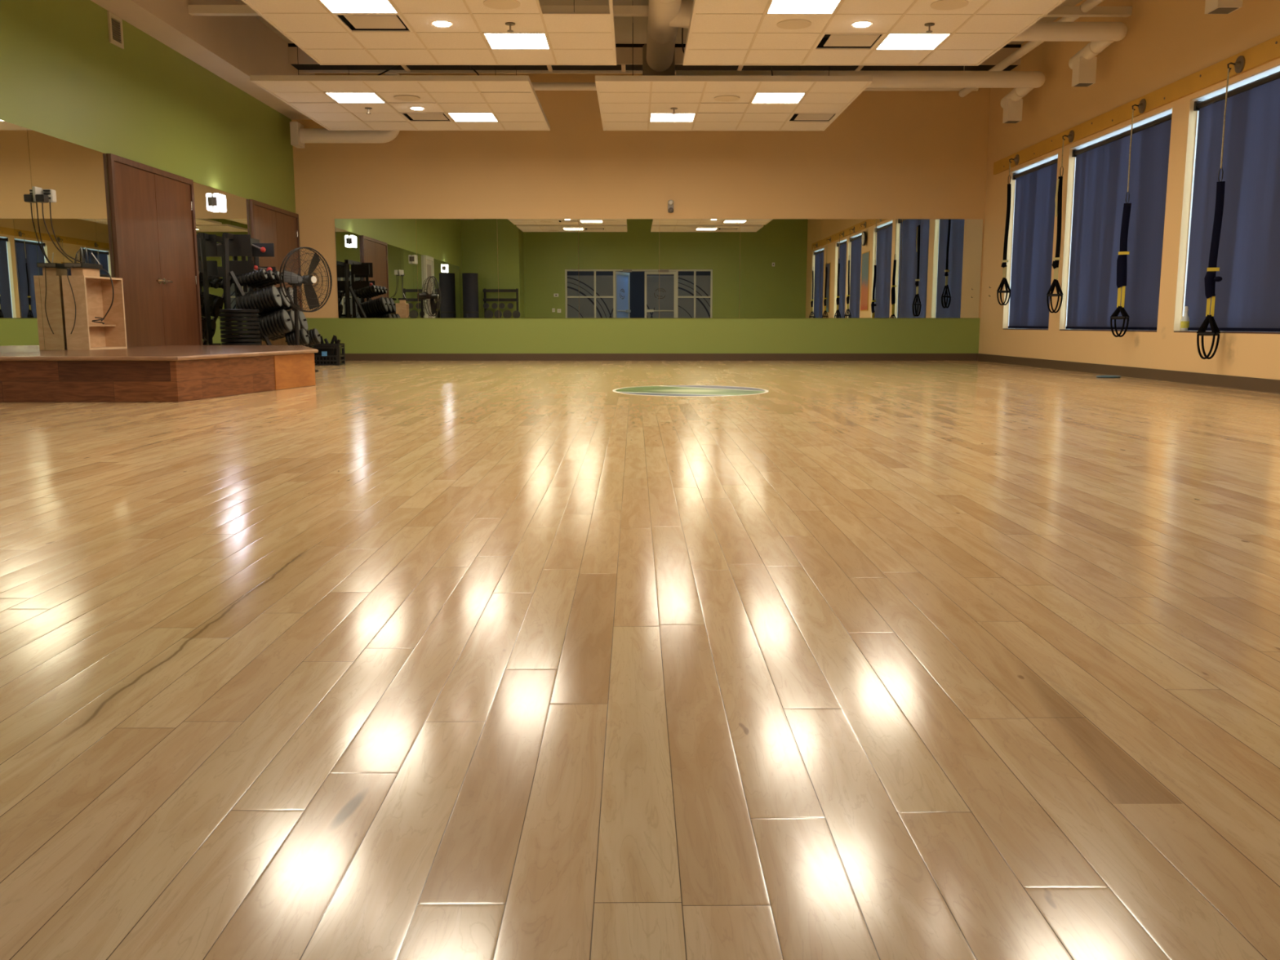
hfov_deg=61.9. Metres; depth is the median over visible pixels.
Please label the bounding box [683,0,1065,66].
ceiling panel
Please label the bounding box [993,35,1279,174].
board
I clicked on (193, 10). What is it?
cross beam
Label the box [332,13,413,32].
air diffuser
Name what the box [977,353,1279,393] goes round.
baseboard
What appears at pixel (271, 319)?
plate
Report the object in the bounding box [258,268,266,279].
plate
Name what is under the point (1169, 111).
window
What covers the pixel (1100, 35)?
duct
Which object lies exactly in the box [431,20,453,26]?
recessed light
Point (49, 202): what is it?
power cable
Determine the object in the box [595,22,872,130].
ceiling panel
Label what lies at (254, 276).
plate
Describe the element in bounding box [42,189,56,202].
power adapter
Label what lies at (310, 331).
plate
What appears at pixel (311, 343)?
plate
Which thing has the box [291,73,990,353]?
wall
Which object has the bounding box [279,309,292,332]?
plate
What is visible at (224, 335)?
weight plate
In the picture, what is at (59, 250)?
power cable
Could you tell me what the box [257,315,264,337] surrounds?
plate
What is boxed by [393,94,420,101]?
ceiling speaker
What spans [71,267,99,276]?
wood block
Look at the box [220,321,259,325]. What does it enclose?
weight plate
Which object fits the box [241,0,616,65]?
ceiling panel
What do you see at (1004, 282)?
trainer
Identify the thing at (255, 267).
dumbbell
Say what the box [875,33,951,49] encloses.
ceiling light
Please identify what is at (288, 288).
plate
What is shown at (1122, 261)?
trainer
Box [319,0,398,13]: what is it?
ceiling light
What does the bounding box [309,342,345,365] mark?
crate
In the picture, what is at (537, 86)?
ceiling pipe
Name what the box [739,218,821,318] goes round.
wall mirror
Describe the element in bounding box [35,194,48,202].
power adapter
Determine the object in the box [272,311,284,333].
plate
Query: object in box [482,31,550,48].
ceiling light
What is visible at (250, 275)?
plate
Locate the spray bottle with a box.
[1180,306,1189,331]
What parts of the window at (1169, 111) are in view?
sill, frame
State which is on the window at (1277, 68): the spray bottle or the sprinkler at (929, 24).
the spray bottle
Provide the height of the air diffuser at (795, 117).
0.120 m
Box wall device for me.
[667,200,673,213]
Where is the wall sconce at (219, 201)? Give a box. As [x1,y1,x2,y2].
[212,193,226,212]
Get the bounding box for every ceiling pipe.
[314,82,978,91]
[958,0,1104,97]
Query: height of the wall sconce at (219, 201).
0.210 m
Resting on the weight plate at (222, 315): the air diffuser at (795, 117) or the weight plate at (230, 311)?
the weight plate at (230, 311)
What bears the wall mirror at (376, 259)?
attached to the wall at (889, 154)
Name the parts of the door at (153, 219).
handle, handle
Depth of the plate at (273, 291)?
13.73 m
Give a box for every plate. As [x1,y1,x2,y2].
[218,313,258,317]
[219,309,259,313]
[219,317,259,321]
[219,325,259,329]
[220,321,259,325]
[220,329,260,333]
[220,333,260,337]
[220,337,260,342]
[221,342,261,345]
[236,275,244,286]
[239,295,245,309]
[240,274,248,284]
[242,293,249,309]
[244,272,252,284]
[245,292,253,309]
[248,271,255,283]
[248,291,261,313]
[251,271,259,281]
[252,289,264,312]
[255,269,262,280]
[255,288,267,311]
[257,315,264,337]
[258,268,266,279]
[258,288,271,310]
[259,315,271,337]
[262,287,274,309]
[262,314,275,337]
[265,286,277,308]
[266,269,274,280]
[266,312,278,335]
[268,285,281,307]
[269,311,280,334]
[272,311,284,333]
[274,271,281,281]
[275,310,288,333]
[277,286,289,307]
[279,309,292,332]
[285,333,291,345]
[286,287,293,304]
[288,309,300,330]
[288,333,294,345]
[291,332,295,345]
[297,311,307,331]
[298,328,305,345]
[299,328,309,344]
[306,329,315,345]
[309,328,317,344]
[311,328,320,343]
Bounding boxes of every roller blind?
[1008,158,1057,328]
[1065,113,1172,329]
[1184,71,1279,331]
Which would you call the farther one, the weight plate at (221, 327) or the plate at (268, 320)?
the plate at (268, 320)
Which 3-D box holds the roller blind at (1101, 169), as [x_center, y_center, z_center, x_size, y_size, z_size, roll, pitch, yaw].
[5.586,-2.917,12.542,0.080,2.270,2.600,0,8,0]
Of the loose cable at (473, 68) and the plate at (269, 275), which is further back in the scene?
the plate at (269, 275)
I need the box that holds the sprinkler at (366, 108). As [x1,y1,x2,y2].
[364,106,372,114]
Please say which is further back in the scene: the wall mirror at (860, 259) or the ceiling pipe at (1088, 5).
the wall mirror at (860, 259)
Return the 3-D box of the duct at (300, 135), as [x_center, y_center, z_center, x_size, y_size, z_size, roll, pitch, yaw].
[-4.481,-5.637,16.281,1.648,1.060,0.320,0,8,0]
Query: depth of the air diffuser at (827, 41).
10.20 m
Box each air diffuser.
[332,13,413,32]
[399,111,452,121]
[786,112,838,122]
[813,33,885,49]
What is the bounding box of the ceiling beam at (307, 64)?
[288,43,1021,73]
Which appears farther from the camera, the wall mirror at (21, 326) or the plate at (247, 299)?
the plate at (247, 299)
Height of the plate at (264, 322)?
0.294 m
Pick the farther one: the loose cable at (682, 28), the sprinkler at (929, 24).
the loose cable at (682, 28)
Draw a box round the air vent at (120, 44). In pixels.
[106,11,124,48]
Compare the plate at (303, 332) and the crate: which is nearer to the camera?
the plate at (303, 332)
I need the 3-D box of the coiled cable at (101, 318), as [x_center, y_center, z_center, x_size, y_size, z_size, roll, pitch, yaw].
[-5.209,-1.780,10.312,0.206,0.546,0.134,-6,11,-37]
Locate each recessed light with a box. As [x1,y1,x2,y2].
[409,106,425,110]
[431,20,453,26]
[851,21,872,27]
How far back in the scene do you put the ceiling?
14.22 m
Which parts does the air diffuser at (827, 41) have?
plate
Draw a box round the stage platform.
[0,345,318,402]
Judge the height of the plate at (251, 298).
0.285 m
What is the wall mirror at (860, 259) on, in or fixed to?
attached to the wall at (889, 154)
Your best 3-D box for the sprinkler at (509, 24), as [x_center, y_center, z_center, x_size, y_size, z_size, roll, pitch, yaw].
[-1.165,-4.065,9.580,0.090,0.069,0.090,0,8,0]
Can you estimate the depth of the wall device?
16.87 m
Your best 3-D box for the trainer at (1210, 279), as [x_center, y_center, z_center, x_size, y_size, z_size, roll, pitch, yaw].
[5.385,-2.457,9.947,0.201,2.650,0.069,5,10,31]
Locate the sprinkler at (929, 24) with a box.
[924,22,934,32]
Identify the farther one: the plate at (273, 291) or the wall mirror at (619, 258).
the wall mirror at (619, 258)
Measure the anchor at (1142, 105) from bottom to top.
0.150 m
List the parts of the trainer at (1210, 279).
cord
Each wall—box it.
[0,0,295,268]
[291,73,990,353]
[978,0,1279,379]
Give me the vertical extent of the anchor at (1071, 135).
0.150 m
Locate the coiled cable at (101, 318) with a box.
[91,267,114,324]
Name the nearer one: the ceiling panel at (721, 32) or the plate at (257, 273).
the ceiling panel at (721, 32)
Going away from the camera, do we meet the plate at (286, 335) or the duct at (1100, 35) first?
the duct at (1100, 35)
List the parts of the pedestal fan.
blade, motor, blade, blade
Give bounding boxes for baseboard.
[341,353,977,360]
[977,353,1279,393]
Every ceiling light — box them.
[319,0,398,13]
[324,91,385,102]
[448,113,497,121]
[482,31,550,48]
[649,113,695,121]
[751,93,805,103]
[765,0,841,13]
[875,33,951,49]
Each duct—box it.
[289,73,399,148]
[642,0,693,75]
[675,66,1045,123]
[1012,22,1127,86]
[1204,0,1242,13]
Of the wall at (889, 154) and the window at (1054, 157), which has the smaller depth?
the window at (1054, 157)
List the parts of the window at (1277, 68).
sill, frame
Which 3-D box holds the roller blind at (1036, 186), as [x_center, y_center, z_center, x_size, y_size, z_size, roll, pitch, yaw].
[5.573,-3.295,15.115,0.080,2.270,1.760,0,8,0]
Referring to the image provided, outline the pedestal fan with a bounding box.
[279,246,332,372]
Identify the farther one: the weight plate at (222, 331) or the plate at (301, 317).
the plate at (301, 317)
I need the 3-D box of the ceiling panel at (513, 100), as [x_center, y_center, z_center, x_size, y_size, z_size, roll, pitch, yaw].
[-2.784,-5.300,13.241,3.080,1.324,3.080,0,8,0]
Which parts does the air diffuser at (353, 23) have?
plate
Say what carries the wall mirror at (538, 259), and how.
attached to the wall at (889, 154)
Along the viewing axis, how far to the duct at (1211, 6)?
9.51 m
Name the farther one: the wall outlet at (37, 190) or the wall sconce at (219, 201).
the wall sconce at (219, 201)
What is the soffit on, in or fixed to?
attached to the wall at (145, 102)
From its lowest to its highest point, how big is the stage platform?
0.350 m
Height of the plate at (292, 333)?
0.217 m
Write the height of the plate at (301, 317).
0.294 m
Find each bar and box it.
[250,243,266,252]
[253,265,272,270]
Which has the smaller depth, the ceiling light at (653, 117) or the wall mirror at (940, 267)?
the ceiling light at (653, 117)
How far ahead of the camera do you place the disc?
11.81 m
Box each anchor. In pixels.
[1008,154,1019,164]
[1062,130,1074,142]
[1132,98,1146,113]
[1226,55,1244,73]
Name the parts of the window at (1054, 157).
sill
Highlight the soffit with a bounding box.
[90,0,315,119]
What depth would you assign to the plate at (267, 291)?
13.68 m
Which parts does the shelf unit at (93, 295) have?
panel, panel, panel, panel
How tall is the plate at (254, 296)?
0.285 m
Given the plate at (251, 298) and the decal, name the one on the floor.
the decal
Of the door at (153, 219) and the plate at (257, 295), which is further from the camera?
the plate at (257, 295)
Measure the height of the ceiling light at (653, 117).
0.080 m
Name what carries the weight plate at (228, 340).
on the weight plate at (230, 343)
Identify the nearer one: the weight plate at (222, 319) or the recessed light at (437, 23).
the recessed light at (437, 23)
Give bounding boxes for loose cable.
[377,65,479,75]
[681,27,773,75]
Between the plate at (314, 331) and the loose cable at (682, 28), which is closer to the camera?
the loose cable at (682, 28)
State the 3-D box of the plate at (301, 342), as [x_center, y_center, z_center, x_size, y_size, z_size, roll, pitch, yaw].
[-4.508,-1.899,14.213,0.093,0.217,0.220,0,8,0]
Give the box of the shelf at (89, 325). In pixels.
[88,324,115,326]
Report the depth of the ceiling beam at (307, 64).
15.68 m
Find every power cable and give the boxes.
[41,202,72,262]
[48,201,82,262]
[66,265,75,333]
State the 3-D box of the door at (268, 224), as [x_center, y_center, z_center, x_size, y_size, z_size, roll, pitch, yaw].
[-5.415,-2.921,16.059,0.091,2.310,2.080,0,8,0]
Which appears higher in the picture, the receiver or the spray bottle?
the receiver
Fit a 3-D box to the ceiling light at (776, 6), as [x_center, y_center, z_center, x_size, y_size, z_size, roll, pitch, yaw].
[1.388,-4.048,8.979,0.582,0.080,0.582,0,8,0]
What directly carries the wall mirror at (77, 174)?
attached to the wall at (145, 102)
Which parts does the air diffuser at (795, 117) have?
plate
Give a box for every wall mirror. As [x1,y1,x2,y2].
[0,120,44,353]
[26,128,114,351]
[193,182,249,345]
[334,218,418,318]
[415,218,498,318]
[497,218,578,318]
[577,218,659,318]
[659,218,740,318]
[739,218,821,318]
[818,218,902,318]
[898,218,982,318]
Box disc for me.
[1095,375,1120,377]
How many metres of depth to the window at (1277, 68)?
10.39 m
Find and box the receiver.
[64,252,102,269]
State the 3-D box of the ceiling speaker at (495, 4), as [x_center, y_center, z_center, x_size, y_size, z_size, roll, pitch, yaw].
[-1.162,-4.006,8.972,0.310,0.008,0.310,0,8,0]
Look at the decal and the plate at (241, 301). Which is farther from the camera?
the plate at (241, 301)
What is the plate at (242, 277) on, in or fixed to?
hanging from the plate rack
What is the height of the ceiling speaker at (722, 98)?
0.008 m
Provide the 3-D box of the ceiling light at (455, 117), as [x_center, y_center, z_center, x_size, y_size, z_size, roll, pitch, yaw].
[-2.177,-4.777,13.938,0.582,0.080,0.582,0,8,0]
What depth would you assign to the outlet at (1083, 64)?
12.45 m
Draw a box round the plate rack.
[222,232,320,345]
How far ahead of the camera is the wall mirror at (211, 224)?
13.61 m
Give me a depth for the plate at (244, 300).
13.68 m
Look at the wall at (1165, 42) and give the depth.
11.91 m
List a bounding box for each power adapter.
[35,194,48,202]
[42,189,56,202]
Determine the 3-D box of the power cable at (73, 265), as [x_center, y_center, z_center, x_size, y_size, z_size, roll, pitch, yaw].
[-5.306,-1.683,9.971,0.071,0.635,0.042,-7,11,-38]
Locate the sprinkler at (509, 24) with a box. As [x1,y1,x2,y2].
[505,22,515,32]
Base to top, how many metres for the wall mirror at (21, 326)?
2.185 m
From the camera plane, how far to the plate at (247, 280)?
13.71 m
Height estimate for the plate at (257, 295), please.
0.285 m
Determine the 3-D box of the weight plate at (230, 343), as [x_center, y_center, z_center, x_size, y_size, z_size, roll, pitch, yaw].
[-5.034,-1.711,13.466,0.470,0.046,0.470,0,8,0]
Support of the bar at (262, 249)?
attached to the plate rack
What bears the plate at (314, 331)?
hanging from the plate rack
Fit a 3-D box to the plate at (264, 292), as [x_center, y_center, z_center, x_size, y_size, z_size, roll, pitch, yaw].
[-4.802,-2.350,13.801,0.117,0.285,0.290,0,8,0]
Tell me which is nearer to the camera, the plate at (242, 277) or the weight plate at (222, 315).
the weight plate at (222, 315)
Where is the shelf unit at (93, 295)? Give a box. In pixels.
[61,275,127,350]
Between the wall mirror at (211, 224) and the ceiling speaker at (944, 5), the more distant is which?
the wall mirror at (211, 224)
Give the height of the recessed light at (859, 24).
0.013 m
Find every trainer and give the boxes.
[996,160,1011,305]
[1046,137,1064,312]
[1110,106,1133,337]
[1196,67,1229,359]
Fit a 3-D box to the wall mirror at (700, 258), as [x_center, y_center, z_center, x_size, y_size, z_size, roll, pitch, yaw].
[0.953,-3.382,17.083,1.286,1.556,0.008,0,8,0]
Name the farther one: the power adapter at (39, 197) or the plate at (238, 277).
the plate at (238, 277)
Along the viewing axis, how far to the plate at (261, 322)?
13.73 m
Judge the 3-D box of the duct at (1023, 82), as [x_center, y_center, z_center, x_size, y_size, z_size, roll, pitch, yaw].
[2.930,-5.569,14.626,4.913,1.194,1.141,0,8,0]
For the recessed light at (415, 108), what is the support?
attached to the ceiling panel at (513, 100)
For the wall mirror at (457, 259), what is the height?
1.556 m
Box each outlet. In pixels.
[33,186,42,201]
[1000,87,1034,123]
[1068,40,1114,86]
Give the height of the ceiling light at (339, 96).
0.080 m
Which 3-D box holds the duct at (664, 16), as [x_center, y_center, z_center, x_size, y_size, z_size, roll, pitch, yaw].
[0.422,-4.435,7.133,0.700,0.541,14.600,0,8,0]
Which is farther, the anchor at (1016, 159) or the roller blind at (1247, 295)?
the anchor at (1016, 159)
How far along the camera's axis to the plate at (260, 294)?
13.68 m
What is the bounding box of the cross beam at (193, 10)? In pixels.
[187,4,1132,17]
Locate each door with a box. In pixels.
[106,153,203,346]
[248,199,302,345]
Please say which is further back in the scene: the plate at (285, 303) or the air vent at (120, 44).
the plate at (285, 303)
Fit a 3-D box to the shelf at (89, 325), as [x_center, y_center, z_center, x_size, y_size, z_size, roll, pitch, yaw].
[-5.309,-1.497,10.340,0.120,0.015,0.584,1,8,6]
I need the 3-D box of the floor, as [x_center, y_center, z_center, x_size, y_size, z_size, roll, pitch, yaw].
[0.057,-0.547,8.537,11.560,0.200,18.350,0,8,0]
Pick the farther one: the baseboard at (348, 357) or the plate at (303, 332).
the baseboard at (348, 357)
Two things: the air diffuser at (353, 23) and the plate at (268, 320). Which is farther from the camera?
the plate at (268, 320)
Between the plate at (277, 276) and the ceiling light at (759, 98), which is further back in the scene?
the plate at (277, 276)
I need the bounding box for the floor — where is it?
[0,360,1279,959]
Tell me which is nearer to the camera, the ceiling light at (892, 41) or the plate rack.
the ceiling light at (892, 41)
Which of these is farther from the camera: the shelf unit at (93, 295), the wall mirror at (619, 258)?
the wall mirror at (619, 258)
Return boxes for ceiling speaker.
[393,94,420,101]
[483,0,519,9]
[714,95,739,101]
[776,18,811,29]
[930,0,968,10]
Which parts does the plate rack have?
post, panel, panel, rail, post, post, post, bracket panel, bracket panel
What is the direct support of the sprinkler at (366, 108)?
attached to the ceiling panel at (513, 100)
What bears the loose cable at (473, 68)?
on the ceiling panel at (513, 100)
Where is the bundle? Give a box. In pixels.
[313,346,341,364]
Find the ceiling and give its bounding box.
[235,0,1082,44]
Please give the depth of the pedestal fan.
13.09 m
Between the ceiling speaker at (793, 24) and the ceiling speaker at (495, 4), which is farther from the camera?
the ceiling speaker at (793, 24)
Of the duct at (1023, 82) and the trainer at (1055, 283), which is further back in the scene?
the duct at (1023, 82)
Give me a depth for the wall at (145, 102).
11.47 m
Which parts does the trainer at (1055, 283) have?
cord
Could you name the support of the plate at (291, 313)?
hanging from the plate rack
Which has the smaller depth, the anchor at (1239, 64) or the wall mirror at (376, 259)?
the anchor at (1239, 64)
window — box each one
[1003,153,1057,329]
[1059,107,1172,332]
[1173,64,1279,333]
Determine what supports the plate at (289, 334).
hanging from the plate rack
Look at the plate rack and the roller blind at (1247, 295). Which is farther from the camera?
the plate rack
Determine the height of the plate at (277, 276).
0.141 m
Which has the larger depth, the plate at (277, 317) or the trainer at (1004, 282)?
the trainer at (1004, 282)
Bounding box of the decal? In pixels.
[612,385,768,396]
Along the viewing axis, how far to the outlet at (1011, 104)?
14.82 m
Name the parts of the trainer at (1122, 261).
cord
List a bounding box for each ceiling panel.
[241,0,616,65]
[249,46,550,130]
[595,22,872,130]
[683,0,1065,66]
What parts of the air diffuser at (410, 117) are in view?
plate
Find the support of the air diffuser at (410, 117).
attached to the ceiling panel at (513, 100)
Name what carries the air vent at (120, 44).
in the wall at (145, 102)

